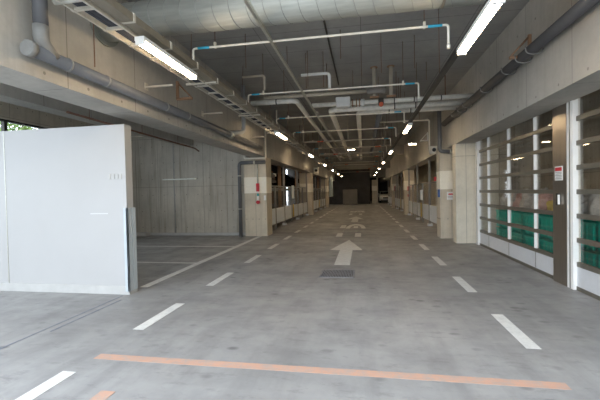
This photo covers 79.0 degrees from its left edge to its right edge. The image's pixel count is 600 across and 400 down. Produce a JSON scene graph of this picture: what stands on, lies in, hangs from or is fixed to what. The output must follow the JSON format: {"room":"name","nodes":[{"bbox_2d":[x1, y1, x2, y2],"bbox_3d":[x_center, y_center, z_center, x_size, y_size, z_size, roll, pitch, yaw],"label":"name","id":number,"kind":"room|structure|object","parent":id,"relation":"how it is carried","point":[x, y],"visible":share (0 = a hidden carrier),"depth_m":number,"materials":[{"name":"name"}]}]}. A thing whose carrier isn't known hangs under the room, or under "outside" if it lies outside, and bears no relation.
{"room":"indoor parking garage","nodes":[
{"label":"indoor parking garage","id":0,"kind":"room"},
{"bbox_2d":[0,101,98,127],"bbox_3d":[-8.079,-0.631,7.131,0.250,4.300,13.700,-1,1,10],"label":"wall","id":1,"kind":"structure","parent":0,"point":[8,111],"depth_m":10.24,"materials":[{"name":"concrete"}]},
{"bbox_2d":[0,119,48,130],"bbox_3d":[-8.345,-0.768,5.600,0.100,2.450,10.600,-1,1,10],"label":"window","id":2,"kind":"structure","parent":1,"relation":"in","point":[4,127],"depth_m":9.61,"materials":[{"name":"metal"}]},
{"bbox_2d":[0,124,137,294],"bbox_3d":[-5.290,0.191,6.061,5.485,2.585,0.210,-1,1,10],"label":"wall","id":3,"kind":"structure","parent":0,"point":[68,213],"depth_m":5.69,"materials":[{"name":"paint"}]},
{"bbox_2d":[131,134,247,232],"bbox_3d":[-4.394,-0.844,13.565,5.100,4.300,0.250,-1,1,10],"label":"wall","id":4,"kind":"structure","parent":0,"point":[207,203],"depth_m":13.41,"materials":[{"name":"concrete"}]},
{"bbox_2d":[0,83,193,145],"bbox_3d":[-5.025,-2.356,8.078,0.400,1.020,10.700,-1,1,10],"label":"beam","id":5,"kind":"structure","parent":4,"relation":"attached to","point":[8,94],"depth_m":7.73,"materials":[{"name":"concrete"}]},
{"bbox_2d":[172,144,175,232],"bbox_3d":[-4.657,-0.536,13.484,0.040,3.500,0.025,-1,1,10],"label":"strip","id":6,"kind":"object","parent":4,"relation":"attached to","point":[172,144],"visible":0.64,"depth_m":13.47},
{"bbox_2d":[150,233,245,234],"bbox_3d":[-3.737,1.248,13.345,3.800,0.100,0.060,-1,1,10],"label":"baseboard","id":7,"kind":"structure","parent":4,"relation":"attached to","point":[150,233],"depth_m":13.33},
{"bbox_2d":[271,165,286,205],"bbox_3d":[-4.249,-1.161,28.509,0.250,4.300,29.250,-1,1,10],"label":"wall","id":8,"kind":"structure","parent":0,"point":[274,169],"depth_m":38.45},
{"bbox_2d":[0,201,599,399],"bbox_3d":[2.794,0.902,30.403,23.000,0.200,63.200,-1,1,10],"label":"floor","id":9,"kind":"structure","parent":0,"point":[402,310],"depth_m":4.18,"materials":[{"name":"concrete"}]},
{"bbox_2d":[0,121,35,130],"bbox_3d":[-11.283,-1.180,14.616,3.682,5.267,3.655,-1,1,10],"label":"tree","id":10,"kind":"object","parent":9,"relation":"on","point":[9,125],"visible":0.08,"depth_m":13.85,"materials":[{"name":"green plant"}]},
{"bbox_2d":[15,371,75,399],"bbox_3d":[-2.063,1.486,2.656,0.130,0.003,0.960,-1,1,10],"label":"lane marking","id":11,"kind":"object","parent":9,"relation":"on","point":[32,394],"visible":1,"depth_m":2.89,"materials":[{"name":"white paint"}]},
{"bbox_2d":[0,296,121,348],"bbox_3d":[-3.118,1.510,2.561,0.145,0.002,5.900,-1,1,10],"label":"joint","id":12,"kind":"object","parent":9,"relation":"on","point":[120,296],"visible":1,"depth_m":4.42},
{"bbox_2d":[89,390,114,399],"bbox_3d":[-1.584,1.486,2.176,0.120,0.003,1.270,-1,1,10],"label":"floor marking","id":13,"kind":"object","parent":9,"relation":"on","point":[102,395],"visible":1,"depth_m":2.74,"materials":[{"name":"paint"}]},
{"bbox_2d":[134,303,184,329],"bbox_3d":[-1.733,1.440,4.552,0.130,0.003,0.960,-1,1,10],"label":"lane marking","id":14,"kind":"object","parent":9,"relation":"on","point":[167,311],"visible":1,"depth_m":4.48,"materials":[{"name":"white paint"}]},
{"bbox_2d":[137,262,195,262],"bbox_3d":[-4.868,1.424,8.424,5.260,0.003,0.090,-1,1,10],"label":"parking line","id":15,"kind":"object","parent":9,"relation":"on","point":[137,262],"visible":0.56,"depth_m":8.09,"materials":[{"name":"white paint"}]},
{"bbox_2d":[158,246,233,246],"bbox_3d":[-4.458,1.366,10.773,5.260,0.003,0.100,-1,1,10],"label":"parking line","id":16,"kind":"object","parent":9,"relation":"on","point":[158,246],"visible":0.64,"depth_m":10.49,"materials":[{"name":"white paint"}]},
{"bbox_2d":[141,236,261,286],"bbox_3d":[-1.973,1.344,9.313,0.140,0.003,6.800,-1,1,10],"label":"edge line","id":17,"kind":"object","parent":9,"relation":"on","point":[234,247],"visible":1,"depth_m":7.59,"materials":[{"name":"white paint"}]},
{"bbox_2d":[206,273,232,285],"bbox_3d":[-1.402,1.393,6.448,0.130,0.003,0.960,-1,1,10],"label":"lane marking","id":18,"kind":"object","parent":9,"relation":"on","point":[224,276],"visible":1,"depth_m":6.38,"materials":[{"name":"white paint"}]},
{"bbox_2d":[244,157,271,235],"bbox_3d":[-1.485,-0.113,13.000,0.808,2.740,0.708,-1,1,10],"label":"concrete column","id":19,"kind":"structure","parent":9,"relation":"on","point":[258,217],"depth_m":12.67,"materials":[{"name":"concrete"}]},
{"bbox_2d":[237,160,265,236],"bbox_3d":[-1.660,-0.049,12.605,1.010,2.637,0.144,-1,1,10],"label":"downpipe","id":20,"kind":"object","parent":19,"relation":"attached to","point":[254,162],"visible":1,"depth_m":12.62,"materials":[{"name":"metal"}]},
{"bbox_2d":[256,164,259,203],"bbox_3d":[-1.465,-0.578,12.581,0.124,1.432,0.085,-1,1,10],"label":"strip","id":21,"kind":"object","parent":19,"relation":"attached to","point":[257,183],"visible":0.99,"depth_m":12.57,"materials":[{"name":"metal"}]},
{"bbox_2d":[248,157,296,207],"bbox_3d":[-3.225,-0.631,18.926,4.550,3.600,9.800,-1,1,10],"label":"machine","id":22,"kind":"object","parent":9,"relation":"on","point":[279,167],"visible":0.03,"depth_m":18.55,"materials":[{"name":"metal"}]},
{"bbox_2d":[272,166,308,228],"bbox_3d":[-0.444,-0.250,18.501,0.180,2.740,10.540,-1,1,10],"label":"fence","id":23,"kind":"object","parent":9,"relation":"on","point":[280,214],"visible":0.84,"depth_m":17.66,"materials":[{"name":"silver metal"}]},
{"bbox_2d":[271,171,318,203],"bbox_3d":[-1.309,-0.902,29.907,4.550,3.600,9.900,-1,1,10],"label":"machine","id":24,"kind":"object","parent":9,"relation":"on","point":[271,171],"visible":0.06,"depth_m":34.25,"materials":[{"name":"metal"}]},
{"bbox_2d":[271,173,298,187],"bbox_3d":[-1.094,-1.527,29.803,3.931,1.364,1.960,-1,1,10],"label":"car","id":25,"kind":"object","parent":24,"relation":"on","point":[289,181],"visible":0.18,"depth_m":29.01,"materials":[{"name":"paint"}]},
{"bbox_2d":[299,173,313,214],"bbox_3d":[0.439,-0.385,24.030,0.808,2.740,0.708,-1,1,10],"label":"concrete column","id":26,"kind":"structure","parent":9,"relation":"on","point":[302,176],"depth_m":23.68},
{"bbox_2d":[313,176,325,211],"bbox_3d":[1.480,-0.523,29.531,0.180,2.740,10.540,-1,1,10],"label":"fence","id":27,"kind":"object","parent":9,"relation":"on","point":[319,202],"visible":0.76,"depth_m":30.35,"materials":[{"name":"silver metal"}]},
{"bbox_2d":[321,179,328,207],"bbox_3d":[2.363,-0.658,35.060,0.808,2.740,0.708,-1,1,10],"label":"concrete column","id":28,"kind":"structure","parent":9,"relation":"on","point":[326,198],"depth_m":34.70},
{"bbox_2d":[93,354,571,389],"bbox_3d":[0.055,1.433,3.077,3.980,0.003,0.100,-1,1,10],"label":"painted line","id":29,"kind":"object","parent":9,"relation":"on","point":[352,372],"visible":1,"depth_m":3.02,"materials":[{"name":"paint"}]},
{"bbox_2d":[319,269,354,277],"bbox_3d":[0.690,1.342,6.655,0.620,0.008,0.620,-1,1,10],"label":"drain grate","id":30,"kind":"object","parent":9,"relation":"on","point":[332,273],"visible":1,"depth_m":6.62,"materials":[{"name":"metal"}]},
{"bbox_2d":[331,240,361,264],"bbox_3d":[1.187,1.278,9.329,0.820,0.003,3.860,-1,1,10],"label":"painted arrow","id":31,"kind":"object","parent":9,"relation":"on","point":[345,253],"visible":1,"depth_m":9.05,"materials":[{"name":"white paint"}]},
{"bbox_2d":[343,189,357,204],"bbox_3d":[5.735,-0.345,41.536,1.600,1.700,1.400,-1,1,10],"label":"tall cabinet","id":32,"kind":"object","parent":9,"relation":"on","point":[349,196],"visible":0.94,"depth_m":40.85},
{"bbox_2d":[336,224,364,236],"bbox_3d":[2.061,1.154,14.342,1.040,0.003,4.700,-1,1,10],"label":"road marking","id":33,"kind":"object","parent":9,"relation":"on","point":[339,234],"visible":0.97,"depth_m":13.60,"materials":[{"name":"white paint"}]},
{"bbox_2d":[372,180,376,203],"bbox_3d":[8.468,-0.920,41.401,0.558,2.740,0.508,-1,1,10],"label":"concrete column","id":34,"kind":"structure","parent":9,"relation":"on","point":[374,182],"depth_m":41.15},
{"bbox_2d":[378,191,387,202],"bbox_3d":[10.882,-0.436,46.305,1.960,1.464,4.234,-1,1,10],"label":"car","id":35,"kind":"object","parent":9,"relation":"on","point":[382,195],"visible":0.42,"depth_m":44.93,"materials":[{"name":"white paint"}]},
{"bbox_2d":[388,178,391,205],"bbox_3d":[8.999,-0.817,35.980,0.180,2.740,8.240,-1,1,10],"label":"fence","id":36,"kind":"object","parent":9,"relation":"on","point":[389,194],"visible":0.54,"depth_m":37.92,"materials":[{"name":"silver metal"}]},
{"bbox_2d":[391,176,398,207],"bbox_3d":[8.255,-0.708,31.543,0.588,2.740,0.608,-1,1,10],"label":"concrete column","id":37,"kind":"structure","parent":9,"relation":"on","point":[393,178],"depth_m":31.27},
{"bbox_2d":[395,173,403,210],"bbox_3d":[7.394,-0.589,26.782,0.180,2.740,8.960,-1,1,10],"label":"fence","id":38,"kind":"object","parent":9,"relation":"on","point":[399,202],"visible":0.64,"depth_m":27.64,"materials":[{"name":"silver metal"}]},
{"bbox_2d":[403,169,414,214],"bbox_3d":[6.606,-0.474,22.089,0.588,2.740,0.608,-1,1,10],"label":"concrete column","id":39,"kind":"structure","parent":9,"relation":"on","point":[405,171],"depth_m":21.82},
{"bbox_2d":[408,159,436,225],"bbox_3d":[5.632,-0.340,16.677,0.180,2.740,10.440,-1,1,10],"label":"fence","id":40,"kind":"object","parent":9,"relation":"on","point":[429,212],"visible":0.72,"depth_m":16.50,"materials":[{"name":"silver metal"}]},
{"bbox_2d":[436,148,452,238],"bbox_3d":[4.637,-0.205,11.295,0.658,2.740,0.558,-1,1,10],"label":"concrete column","id":41,"kind":"structure","parent":9,"relation":"on","point":[444,166],"depth_m":11.06,"materials":[{"name":"concrete"}]},
{"bbox_2d":[452,143,475,242],"bbox_3d":[4.582,-0.180,10.137,0.540,2.740,0.350,-1,1,10],"label":"concrete column","id":42,"kind":"structure","parent":9,"relation":"on","point":[463,155],"depth_m":9.97,"materials":[{"name":"concrete"}]},
{"bbox_2d":[453,277,476,291],"bbox_3d":[2.588,1.323,5.757,0.130,0.003,0.960,-1,1,10],"label":"lane marking","id":43,"kind":"object","parent":9,"relation":"on","point":[464,284],"visible":1,"depth_m":5.70,"materials":[{"name":"white paint"}]},
{"bbox_2d":[496,227,514,237],"bbox_3d":[5.358,0.925,9.151,0.570,0.420,0.740,-1,1,10],"label":"container","id":44,"kind":"object","parent":9,"relation":"on","point":[501,231],"visible":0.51,"depth_m":9.17,"materials":[{"name":"plastic"}]},
{"bbox_2d":[495,209,516,227],"bbox_3d":[5.348,0.465,9.141,0.570,0.420,0.740,-1,1,10],"label":"container","id":45,"kind":"object","parent":44,"relation":"on","point":[501,215],"visible":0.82,"depth_m":9.17,"materials":[{"name":"plastic"}]},
{"bbox_2d":[500,193,512,205],"bbox_3d":[5.388,-0.009,9.293,0.498,0.471,0.339,-1,1,10],"label":"bag","id":46,"kind":"object","parent":45,"relation":"on","point":[504,197],"visible":0.25,"depth_m":9.26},
{"bbox_2d":[475,116,552,278],"bbox_3d":[4.438,-0.208,7.821,0.105,2.900,4.060,-1,1,10],"label":"partition","id":47,"kind":"structure","parent":9,"relation":"on","point":[539,260],"depth_m":7.50,"materials":[{"name":"metal"}]},
{"bbox_2d":[491,314,540,348],"bbox_3d":[2.256,1.370,3.854,0.130,0.003,0.960,-1,1,10],"label":"lane marking","id":48,"kind":"object","parent":9,"relation":"on","point":[516,332],"visible":1,"depth_m":3.77,"materials":[{"name":"white paint"}]},
{"bbox_2d":[511,231,529,243],"bbox_3d":[5.207,0.947,8.284,0.570,0.420,0.640,-1,1,10],"label":"container","id":49,"kind":"object","parent":9,"relation":"on","point":[518,236],"visible":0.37,"depth_m":8.22,"materials":[{"name":"plastic"}]},
{"bbox_2d":[511,211,533,231],"bbox_3d":[5.197,0.487,8.274,0.570,0.420,0.640,-1,1,10],"label":"container","id":50,"kind":"object","parent":49,"relation":"on","point":[518,217],"visible":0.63,"depth_m":8.20,"materials":[{"name":"plastic"}]},
{"bbox_2d":[512,193,521,210],"bbox_3d":[5.240,0.023,8.411,0.593,0.450,0.253,-1,1,10],"label":"bag","id":51,"kind":"object","parent":50,"relation":"on","point":[516,202],"visible":0.2,"depth_m":8.41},
{"bbox_2d":[519,188,538,211],"bbox_3d":[5.193,-0.006,8.125,0.530,0.521,0.257,-1,1,10],"label":"bag","id":52,"kind":"object","parent":50,"relation":"on","point":[526,197],"visible":0.24,"depth_m":8.07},
{"bbox_2d":[524,235,544,248],"bbox_3d":[5.073,0.966,7.516,0.570,0.420,0.620,-1,1,10],"label":"container","id":53,"kind":"object","parent":9,"relation":"on","point":[529,239],"visible":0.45,"depth_m":7.61,"materials":[{"name":"plastic"}]},
{"bbox_2d":[524,214,552,235],"bbox_3d":[5.063,0.506,7.506,0.570,0.420,0.620,-1,1,10],"label":"container","id":54,"kind":"object","parent":53,"relation":"on","point":[529,218],"visible":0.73,"depth_m":7.56,"materials":[{"name":"plastic"}]},
{"bbox_2d":[533,194,552,213],"bbox_3d":[5.034,0.033,7.372,0.571,0.482,0.256,-1,1,10],"label":"bag","id":55,"kind":"object","parent":54,"relation":"on","point":[542,198],"visible":0.16,"depth_m":7.31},
{"bbox_2d":[539,239,552,252],"bbox_3d":[4.937,0.985,6.738,0.570,0.420,0.840,-1,1,10],"label":"container","id":56,"kind":"object","parent":9,"relation":"on","point":[545,244],"visible":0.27,"depth_m":6.95,"materials":[{"name":"plastic"}]},
{"bbox_2d":[539,216,552,239],"bbox_3d":[4.927,0.525,6.728,0.570,0.420,0.840,-1,1,10],"label":"container","id":57,"kind":"object","parent":56,"relation":"on","point":[546,222],"visible":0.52,"depth_m":6.92,"materials":[{"name":"plastic"}]},
{"bbox_2d":[546,200,552,210],"bbox_3d":[4.982,0.115,6.912,0.530,0.339,0.383,-1,1,10],"label":"bag","id":58,"kind":"object","parent":57,"relation":"on","point":[549,204],"visible":0.06,"depth_m":6.93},
{"bbox_2d":[552,103,566,285],"bbox_3d":[4.063,-0.154,5.613,0.185,2.900,0.400,-1,1,10],"label":"steel post","id":59,"kind":"object","parent":9,"relation":"on","point":[559,117],"visible":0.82,"depth_m":5.60,"materials":[{"name":"brown metal"}]},
{"bbox_2d":[566,98,599,300],"bbox_3d":[3.603,-0.090,3.035,0.105,2.900,4.820,-1,1,10],"label":"door","id":60,"kind":"structure","parent":9,"relation":"on","point":[584,278],"depth_m":5.25,"materials":[{"name":"metal"}]},
{"bbox_2d":[581,248,599,267],"bbox_3d":[4.772,1.008,5.793,0.570,0.420,0.820,-1,1,10],"label":"container","id":61,"kind":"object","parent":9,"relation":"on","point":[589,257],"visible":0.37,"depth_m":5.62,"materials":[{"name":"plastic"}]},
{"bbox_2d":[581,219,599,251],"bbox_3d":[4.762,0.548,5.783,0.570,0.420,0.820,-1,1,10],"label":"container","id":62,"kind":"object","parent":61,"relation":"on","point":[590,229],"visible":0.48,"depth_m":5.61,"materials":[{"name":"plastic"}]},
{"bbox_2d":[581,194,591,213],"bbox_3d":[4.779,0.080,5.963,0.581,0.459,0.380,-1,1,10],"label":"bag","id":63,"kind":"object","parent":62,"relation":"on","point":[584,200],"visible":0.23,"depth_m":5.89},
{"bbox_2d":[587,194,599,220],"bbox_3d":[4.746,0.059,5.596,0.519,0.518,0.401,0,1,34],"label":"bag","id":64,"kind":"object","parent":62,"relation":"on","point":[594,199],"visible":0.62,"depth_m":5.57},
{"bbox_2d":[126,0,529,169],"bbox_3d":[4.779,-3.689,31.466,17.300,0.250,60.200,-1,1,10],"label":"ceiling","id":65,"kind":"structure","parent":0,"point":[372,49],"depth_m":7.71,"materials":[{"name":"concrete"}]},
{"bbox_2d":[66,111,198,151],"bbox_3d":[-4.151,-2.291,10.164,0.048,1.273,5.906,-1,1,10],"label":"pipe","id":66,"kind":"object","parent":65,"relation":"hanging from","point":[68,112],"visible":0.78,"depth_m":9.25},
{"bbox_2d":[19,0,262,149],"bbox_3d":[-1.962,-2.202,7.523,0.156,1.433,8.150,-1,1,10],"label":"drain pipe","id":67,"kind":"object","parent":65,"relation":"hanging from","point":[42,49],"visible":1,"depth_m":4.10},
{"bbox_2d":[56,0,342,176],"bbox_3d":[1.472,-2.760,22.826,0.490,1.105,42.400,-1,1,10],"label":"cable tray","id":68,"kind":"object","parent":65,"relation":"hanging from","point":[88,10],"visible":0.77,"depth_m":4.63,"materials":[{"name":"metal"}]},
{"bbox_2d":[52,0,81,4],"bbox_3d":[-2.027,-1.766,3.214,0.320,0.052,0.052,-1,1,10],"label":"tube","id":69,"kind":"object","parent":68,"relation":"on","point":[55,2],"visible":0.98,"depth_m":3.21,"materials":[{"name":"metal"}]},
{"bbox_2d":[89,0,343,176],"bbox_3d":[1.639,-2.277,22.809,0.150,0.086,42.400,-1,1,10],"label":"cable raceway","id":70,"kind":"object","parent":68,"relation":"attached to","point":[114,8],"visible":0.9,"depth_m":4.50,"materials":[{"name":"metal"}]},
{"bbox_2d":[134,36,196,79],"bbox_3d":[-1.565,-1.678,4.395,0.110,0.085,1.240,-1,1,10],"label":"ceiling light","id":71,"kind":"object","parent":70,"relation":"hanging from","point":[142,41],"visible":1,"depth_m":4.21,"materials":[{"name":"white plastic"}]},
{"bbox_2d":[242,75,265,89],"bbox_3d":[-0.897,-2.283,7.106,0.462,0.302,0.043,-1,1,10],"label":"insulated pipe","id":72,"kind":"object","parent":68,"relation":"attached to","point":[250,76],"visible":1,"depth_m":7.07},
{"bbox_2d":[228,85,245,138],"bbox_3d":[-1.620,-2.243,9.172,0.199,1.435,0.758,-1,1,21],"label":"pipe","id":73,"kind":"object","parent":65,"relation":"hanging from","point":[243,119],"visible":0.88,"depth_m":9.40,"materials":[{"name":"metal"}]},
{"bbox_2d":[243,110,276,159],"bbox_3d":[-1.363,-2.218,12.418,1.238,1.632,0.084,-1,1,10],"label":"pipe","id":74,"kind":"object","parent":65,"relation":"hanging from","point":[276,110],"visible":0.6,"depth_m":12.39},
{"bbox_2d":[90,0,517,46],"bbox_3d":[0.285,-2.482,4.255,5.820,0.830,0.550,-1,1,10],"label":"ventilation duct","id":75,"kind":"object","parent":65,"relation":"hanging from","point":[168,18],"visible":0.85,"depth_m":4.28,"materials":[{"name":"metal"}]},
{"bbox_2d":[243,0,329,135],"bbox_3d":[0.223,-2.171,8.208,0.035,0.045,9.650,-1,1,10],"label":"channel","id":76,"kind":"object","parent":75,"relation":"hanging from","point":[247,2],"visible":1,"depth_m":5.04,"materials":[{"name":"metal"}]},
{"bbox_2d":[264,89,366,99],"bbox_3d":[0.294,-2.186,7.561,2.150,0.070,0.069,-1,1,10],"label":"insulated pipe","id":77,"kind":"object","parent":76,"relation":"attached to","point":[365,90],"visible":1,"depth_m":7.52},
{"bbox_2d":[367,87,385,93],"bbox_3d":[1.540,-2.208,7.343,0.380,0.124,0.122,-1,1,10],"label":"pipe","id":78,"kind":"object","parent":77,"relation":"attached to","point":[376,90],"visible":0.95,"depth_m":7.30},
{"bbox_2d":[301,53,330,87],"bbox_3d":[0.317,-2.591,7.293,0.600,0.740,0.059,-1,1,10],"label":"insulated pipe","id":79,"kind":"object","parent":65,"relation":"hanging from","point":[323,73],"visible":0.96,"depth_m":7.26,"materials":[{"name":"white plastic"}]},
{"bbox_2d":[192,15,450,60],"bbox_3d":[0.165,-2.359,4.705,3.356,1.090,0.044,-1,1,10],"label":"pipe","id":80,"kind":"object","parent":65,"relation":"hanging from","point":[424,26],"visible":0.98,"depth_m":4.65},
{"bbox_2d":[302,112,348,142],"bbox_3d":[0.905,-2.581,12.979,1.640,1.024,0.046,-1,1,10],"label":"pipe","id":81,"kind":"object","parent":65,"relation":"hanging from","point":[347,112],"visible":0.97,"depth_m":12.96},
{"bbox_2d":[323,20,338,84],"bbox_3d":[0.583,-2.947,7.035,0.025,0.030,5.000,-1,1,10],"label":"conduit","id":82,"kind":"object","parent":65,"relation":"attached to","point":[323,20],"visible":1,"depth_m":7.09,"materials":[{"name":"metal"}]},
{"bbox_2d":[248,41,419,101],"bbox_3d":[0.583,-2.418,7.099,3.356,1.090,0.044,-1,1,10],"label":"pipe","id":83,"kind":"object","parent":65,"relation":"hanging from","point":[402,83],"visible":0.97,"depth_m":7.04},
{"bbox_2d":[276,97,404,124],"bbox_3d":[1.007,-2.478,9.531,3.356,1.090,0.044,-1,1,10],"label":"pipe","id":84,"kind":"object","parent":65,"relation":"hanging from","point":[288,117],"visible":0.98,"depth_m":9.49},
{"bbox_2d":[293,103,396,136],"bbox_3d":[1.416,-2.536,11.875,3.356,1.090,0.044,-1,1,10],"label":"pipe","id":85,"kind":"object","parent":65,"relation":"hanging from","point":[386,103],"visible":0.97,"depth_m":11.83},
{"bbox_2d":[318,131,382,154],"bbox_3d":[2.385,-2.705,17.388,3.040,1.024,0.046,-1,1,10],"label":"pipe","id":86,"kind":"object","parent":65,"relation":"hanging from","point":[381,131],"visible":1,"depth_m":17.40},
{"bbox_2d":[321,123,384,148],"bbox_3d":[2.204,-2.665,15.187,2.640,1.004,0.046,-1,1,10],"label":"pipe","id":87,"kind":"object","parent":65,"relation":"hanging from","point":[384,123],"visible":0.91,"depth_m":15.15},
{"bbox_2d":[329,139,381,157],"bbox_3d":[2.976,-2.785,19.618,2.840,0.984,0.046,-1,1,10],"label":"pipe","id":88,"kind":"object","parent":65,"relation":"hanging from","point":[381,139],"visible":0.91,"depth_m":19.56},
{"bbox_2d":[311,145,403,157],"bbox_3d":[3.599,-3.091,23.209,5.800,0.550,0.500,-1,1,10],"label":"beam","id":89,"kind":"structure","parent":65,"relation":"attached to","point":[398,149],"depth_m":22.89,"materials":[{"name":"concrete"}]},
{"bbox_2d":[316,111,344,158],"bbox_3d":[1.665,-2.551,16.858,0.089,0.090,14.100,-1,1,10],"label":"insulated pipe","id":90,"kind":"object","parent":89,"relation":"hanging from","point":[317,112],"visible":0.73,"depth_m":13.77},
{"bbox_2d":[328,160,389,169],"bbox_3d":[5.593,-3.298,34.634,5.800,0.700,0.500,-1,1,10],"label":"beam","id":91,"kind":"structure","parent":65,"relation":"attached to","point":[386,164],"depth_m":34.40,"materials":[{"name":"concrete"}]},
{"bbox_2d":[370,66,378,98],"bbox_3d":[1.685,-2.666,8.271,0.200,0.690,0.166,-1,1,10],"label":"vertical pipe","id":92,"kind":"object","parent":65,"relation":"hanging from","point":[373,68],"visible":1,"depth_m":8.24,"materials":[{"name":"metal"}]},
{"bbox_2d":[386,65,395,97],"bbox_3d":[2.049,-2.672,8.207,0.200,0.690,0.166,-1,1,10],"label":"vertical pipe","id":93,"kind":"object","parent":65,"relation":"hanging from","point":[390,67],"visible":1,"depth_m":8.18,"materials":[{"name":"metal"}]},
{"bbox_2d":[312,75,473,107],"bbox_3d":[2.128,-2.658,8.600,3.720,0.738,0.118,-1,1,10],"label":"insulated pipe","id":94,"kind":"object","parent":65,"relation":"hanging from","point":[468,95],"visible":0.91,"depth_m":8.51,"materials":[{"name":"metal"}]},
{"bbox_2d":[336,96,364,108],"bbox_3d":[1.207,-2.351,8.758,0.680,0.240,0.260,-1,1,10],"label":"junction box","id":95,"kind":"object","parent":94,"relation":"attached to","point":[341,102],"visible":0.98,"depth_m":8.67,"materials":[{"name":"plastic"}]},
{"bbox_2d":[328,80,466,159],"bbox_3d":[3.616,-2.831,16.228,3.371,0.775,14.656,-1,1,10],"label":"insulated pipe","id":96,"kind":"object","parent":65,"relation":"hanging from","point":[333,110],"visible":0.91,"depth_m":9.07,"materials":[{"name":"metal"}]},
{"bbox_2d":[380,119,429,152],"bbox_3d":[3.575,-2.362,12.417,1.646,1.550,0.050,-1,1,10],"label":"pipe","id":97,"kind":"object","parent":65,"relation":"hanging from","point":[428,120],"visible":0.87,"depth_m":12.28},
{"bbox_2d":[356,85,460,159],"bbox_3d":[4.008,-2.846,16.430,2.667,0.771,14.122,-1,1,10],"label":"insulated pipe","id":98,"kind":"object","parent":65,"relation":"hanging from","point":[442,108],"visible":0.63,"depth_m":9.57,"materials":[{"name":"metal"}]},
{"bbox_2d":[370,114,381,155],"bbox_3d":[3.185,-2.558,15.678,0.148,0.150,11.900,-1,1,10],"label":"insulated pipe","id":99,"kind":"object","parent":98,"relation":"on","point":[378,116],"visible":0.66,"depth_m":12.82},
{"bbox_2d":[373,0,487,175],"bbox_3d":[5.193,-2.848,23.038,0.070,1.095,40.700,-1,1,10],"label":"cable tray","id":100,"kind":"object","parent":65,"relation":"hanging from","point":[453,57],"visible":0.57,"depth_m":5.75,"materials":[{"name":"metal"}]},
{"bbox_2d":[457,0,505,55],"bbox_3d":[1.822,-1.755,3.741,0.110,0.085,1.240,-1,1,10],"label":"ceiling light","id":101,"kind":"object","parent":100,"relation":"attached to","point":[491,6],"visible":1,"depth_m":3.61,"materials":[{"name":"white"}]},
{"bbox_2d":[287,169,369,204],"bbox_3d":[3.337,-1.630,43.192,9.750,4.300,0.300,-1,1,10],"label":"wall","id":102,"kind":"structure","parent":0,"point":[353,178],"depth_m":42.62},
{"bbox_2d":[144,83,172,90],"bbox_3d":[-2.171,-1.763,5.615,0.450,0.100,0.080,-1,1,10],"label":"support arm","id":103,"kind":"object","parent":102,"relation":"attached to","point":[146,86],"visible":1,"depth_m":5.61,"materials":[{"name":"metal"}]},
{"bbox_2d":[0,0,334,180],"bbox_3d":[1.598,-2.687,30.015,0.500,1.560,56.200,-1,1,10],"label":"beam","id":104,"kind":"structure","parent":102,"relation":"attached to","point":[71,34],"depth_m":5.12,"materials":[{"name":"concrete"}]},
{"bbox_2d":[176,81,192,100],"bbox_3d":[-2.085,-1.975,6.560,0.300,0.340,0.040,-1,1,10],"label":"wall bracket","id":105,"kind":"object","parent":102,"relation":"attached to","point":[177,82],"visible":1,"depth_m":6.56,"materials":[{"name":"metal"}]},
{"bbox_2d":[329,177,332,196],"bbox_3d":[3.207,-1.357,37.485,0.150,2.000,2.600,-1,1,10],"label":"panel","id":106,"kind":"object","parent":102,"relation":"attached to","point":[331,178],"visible":1,"depth_m":36.56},
{"bbox_2d":[370,168,402,177],"bbox_3d":[9.968,-3.241,41.792,3.850,1.300,0.500,-1,1,10],"label":"trim","id":107,"kind":"structure","parent":102,"relation":"attached to","point":[381,172],"depth_m":41.71,"materials":[{"name":"concrete"}]},
{"bbox_2d":[370,178,391,200],"bbox_3d":[12.431,-2.086,55.759,3.850,4.300,0.200,-1,1,10],"label":"wall","id":108,"kind":"structure","parent":0,"point":[383,186],"depth_m":55.69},
{"bbox_2d":[380,0,599,182],"bbox_3d":[7.803,-2.794,28.930,0.500,1.560,56.200,-1,1,10],"label":"beam","id":109,"kind":"structure","parent":108,"relation":"attached to","point":[567,69],"depth_m":5.82,"materials":[{"name":"concrete"}]},
{"bbox_2d":[437,0,599,153],"bbox_3d":[3.592,-2.138,6.183,0.595,1.737,9.717,-1,1,10],"label":"drain pipe","id":110,"kind":"object","parent":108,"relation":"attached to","point":[581,7],"visible":0.96,"depth_m":5.29,"materials":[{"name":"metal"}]},
{"bbox_2d":[509,34,531,59],"bbox_3d":[3.301,-2.295,5.460,0.300,0.340,0.040,-1,1,10],"label":"wall bracket","id":111,"kind":"object","parent":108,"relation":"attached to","point":[528,39],"visible":0.67,"depth_m":5.45,"materials":[{"name":"metal"}]},
{"bbox_2d":[399,160,436,205],"bbox_3d":[10.568,-1.574,33.301,0.200,4.300,46.700,-1,1,10],"label":"wall","id":112,"kind":"structure","parent":0,"point":[422,170],"depth_m":27.39,"materials":[{"name":"concrete"}]},
{"bbox_2d":[481,129,506,233],"bbox_3d":[5.236,-0.971,10.004,0.800,4.300,0.450,-1,1,10],"label":"wall","id":113,"kind":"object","parent":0,"point":[500,152],"visible":0.14,"depth_m":9.79,"materials":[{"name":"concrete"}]},
{"bbox_2d":[510,115,540,189],"bbox_3d":[6.088,-0.994,10.235,1.500,4.300,0.300,-1,1,10],"label":"wall","id":114,"kind":"structure","parent":0,"point":[522,182],"depth_m":10.06,"materials":[{"name":"concrete"}]},
{"bbox_2d":[540,89,599,194],"bbox_3d":[5.912,-0.889,5.445,0.200,4.300,9.200,-1,1,10],"label":"wall","id":115,"kind":"structure","parent":0,"point":[589,127],"depth_m":7.97,"materials":[{"name":"concrete"}]},
{"bbox_3d":[-0.366,-2.619,8.325,0.010,0.700,0.011,-1,1,10],"label":"hanging rod","id":116,"kind":"object","parent":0,"visible":0},
{"bbox_2d":[250,98,340,160],"bbox_3d":[0.786,-2.405,16.045,1.104,0.116,16.009,-1,1,10],"label":"insulated pipe","id":117,"kind":"object","parent":116,"relation":"hanging from","point":[291,100],"visible":1,"depth_m":8.26,"materials":[{"name":"metal"}]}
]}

